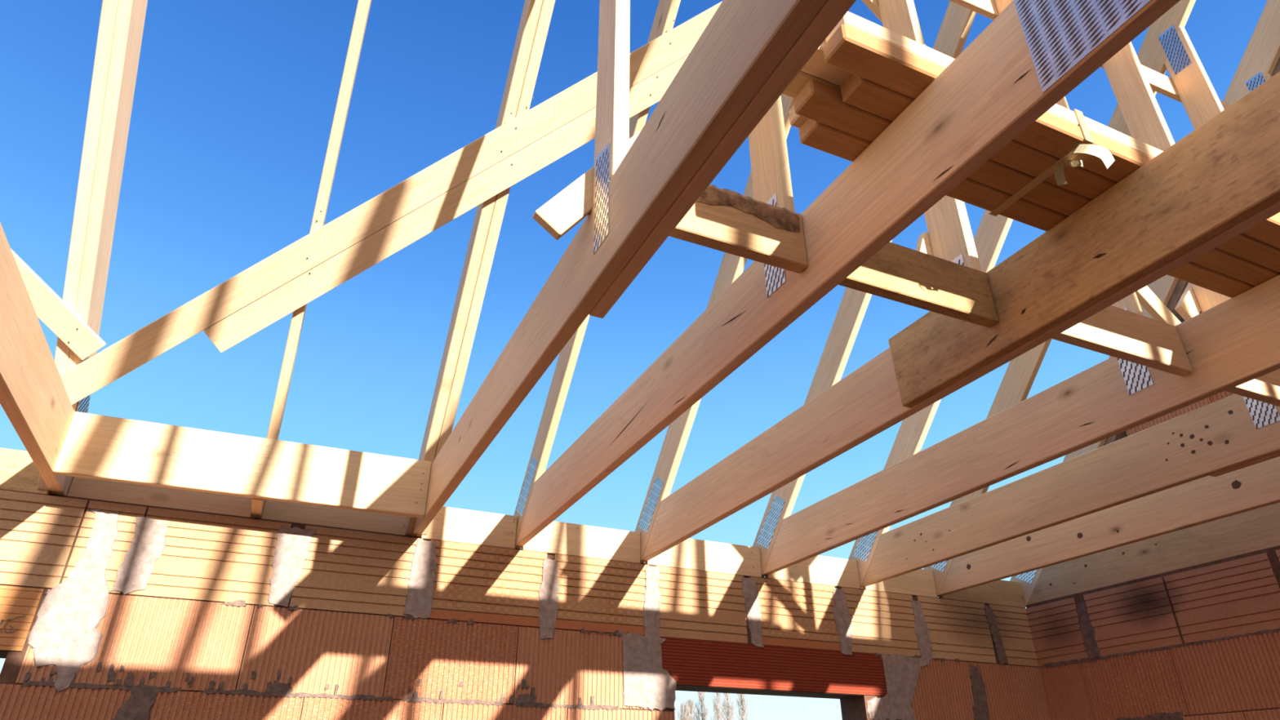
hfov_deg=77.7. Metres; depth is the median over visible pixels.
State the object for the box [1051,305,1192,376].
board
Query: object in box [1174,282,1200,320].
brace
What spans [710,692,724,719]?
poplar
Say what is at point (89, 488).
board
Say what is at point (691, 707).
poplar
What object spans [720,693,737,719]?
poplar
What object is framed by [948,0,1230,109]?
brace
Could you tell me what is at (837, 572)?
board
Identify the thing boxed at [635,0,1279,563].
roof truss
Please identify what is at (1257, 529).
roof truss
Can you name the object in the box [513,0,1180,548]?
roof truss
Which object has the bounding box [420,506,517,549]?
board
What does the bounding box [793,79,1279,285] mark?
wooden plank
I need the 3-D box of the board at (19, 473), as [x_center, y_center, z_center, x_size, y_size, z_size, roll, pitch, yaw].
[-2.148,0.261,2.218,0.873,0.123,0.026,12,-31,-22]
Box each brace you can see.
[10,248,106,359]
[59,1,721,404]
[203,53,688,352]
[532,129,641,239]
[862,0,1181,325]
[915,231,933,255]
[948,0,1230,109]
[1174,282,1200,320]
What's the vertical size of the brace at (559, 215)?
0.742 m
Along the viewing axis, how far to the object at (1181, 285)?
3.45 m
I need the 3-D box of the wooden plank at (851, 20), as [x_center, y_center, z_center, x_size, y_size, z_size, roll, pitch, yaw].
[1.398,-0.264,1.657,2.425,0.034,0.052,12,-31,-22]
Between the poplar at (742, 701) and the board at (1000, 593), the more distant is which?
the poplar at (742, 701)
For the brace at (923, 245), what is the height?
0.075 m
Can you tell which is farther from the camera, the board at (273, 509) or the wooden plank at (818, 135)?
the board at (273, 509)
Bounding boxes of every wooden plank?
[782,70,840,98]
[788,105,808,128]
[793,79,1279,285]
[798,118,1255,297]
[800,40,852,86]
[822,23,1279,248]
[825,11,1279,213]
[840,73,1279,272]
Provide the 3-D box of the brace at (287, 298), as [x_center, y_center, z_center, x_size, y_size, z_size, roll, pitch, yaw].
[-0.230,-0.699,2.465,2.134,1.294,0.107,-5,-29,9]
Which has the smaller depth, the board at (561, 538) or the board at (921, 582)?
the board at (561, 538)
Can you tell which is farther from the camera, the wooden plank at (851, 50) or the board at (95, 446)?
the board at (95, 446)
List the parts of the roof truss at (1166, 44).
connector plate, connector plate, post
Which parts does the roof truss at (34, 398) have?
connector plate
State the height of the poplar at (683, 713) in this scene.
10.836 m
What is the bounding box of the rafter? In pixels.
[250,0,371,518]
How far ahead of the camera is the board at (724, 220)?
1.43 m
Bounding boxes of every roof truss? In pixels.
[0,0,147,496]
[404,0,856,537]
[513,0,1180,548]
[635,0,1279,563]
[752,0,1279,577]
[848,41,1279,588]
[924,0,1279,596]
[1009,0,1279,607]
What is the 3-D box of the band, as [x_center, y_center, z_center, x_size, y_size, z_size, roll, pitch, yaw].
[0.743,-0.342,1.451,0.080,0.096,0.221,12,-31,-22]
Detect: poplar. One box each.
[676,698,692,719]
[683,697,697,719]
[693,691,709,719]
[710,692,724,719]
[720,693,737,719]
[735,693,748,719]
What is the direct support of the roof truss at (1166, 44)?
on the wall at (109, 610)
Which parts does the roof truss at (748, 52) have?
connector plate, post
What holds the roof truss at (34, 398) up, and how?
on the wall at (109, 610)
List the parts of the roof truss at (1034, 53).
connector plate, post, connector plate, splice plate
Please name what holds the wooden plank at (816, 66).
on the wooden plank at (857, 91)
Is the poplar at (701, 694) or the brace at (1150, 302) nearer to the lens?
the brace at (1150, 302)
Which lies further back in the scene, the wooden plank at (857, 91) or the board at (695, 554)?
the board at (695, 554)
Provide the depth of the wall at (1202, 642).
3.15 m
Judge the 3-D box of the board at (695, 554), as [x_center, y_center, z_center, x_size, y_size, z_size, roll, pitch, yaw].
[0.260,0.788,3.190,0.516,0.124,0.028,12,-31,-22]
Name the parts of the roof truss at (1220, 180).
connector plate, post, connector plate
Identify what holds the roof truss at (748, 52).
on the wall at (109, 610)
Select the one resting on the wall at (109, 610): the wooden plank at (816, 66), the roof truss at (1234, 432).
the roof truss at (1234, 432)
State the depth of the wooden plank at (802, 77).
1.28 m
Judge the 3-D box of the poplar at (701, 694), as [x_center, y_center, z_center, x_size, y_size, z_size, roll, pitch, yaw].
[7.103,43.490,89.767,2.296,13.332,2.043,12,-31,-22]
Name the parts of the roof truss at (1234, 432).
connector plate, post, connector plate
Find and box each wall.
[0,489,1051,719]
[1026,545,1279,719]
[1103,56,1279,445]
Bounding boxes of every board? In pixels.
[0,447,49,495]
[53,411,431,518]
[66,476,252,517]
[261,499,407,535]
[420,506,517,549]
[521,520,640,564]
[644,537,761,577]
[669,184,808,273]
[764,555,860,589]
[838,241,998,327]
[862,568,937,598]
[938,579,1026,608]
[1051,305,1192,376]
[1225,368,1279,406]
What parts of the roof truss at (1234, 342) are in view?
connector plate, post, connector plate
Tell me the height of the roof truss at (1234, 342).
3.493 m
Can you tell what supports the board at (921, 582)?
on the wall at (109, 610)
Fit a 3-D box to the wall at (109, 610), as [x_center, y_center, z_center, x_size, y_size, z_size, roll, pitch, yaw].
[-0.785,1.667,2.243,6.029,2.440,0.174,12,-31,-22]
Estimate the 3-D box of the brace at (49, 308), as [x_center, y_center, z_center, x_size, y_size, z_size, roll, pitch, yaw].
[-1.752,-0.331,2.091,0.068,0.433,0.741,-18,-33,29]
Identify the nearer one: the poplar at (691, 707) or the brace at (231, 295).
the brace at (231, 295)
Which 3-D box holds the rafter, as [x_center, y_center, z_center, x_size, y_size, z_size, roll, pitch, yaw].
[0.071,-2.399,0.895,0.031,3.493,6.550,12,-31,-22]
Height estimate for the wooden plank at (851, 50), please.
0.034 m
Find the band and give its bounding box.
[988,108,1115,216]
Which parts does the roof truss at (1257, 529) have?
connector plate, connector plate, post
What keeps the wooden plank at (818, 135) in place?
on the roof truss at (1234, 342)
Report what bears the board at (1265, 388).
attached to the roof truss at (1234, 432)
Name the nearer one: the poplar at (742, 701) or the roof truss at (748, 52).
the roof truss at (748, 52)
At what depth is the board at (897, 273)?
1.58 m
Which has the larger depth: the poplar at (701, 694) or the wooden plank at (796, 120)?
the poplar at (701, 694)

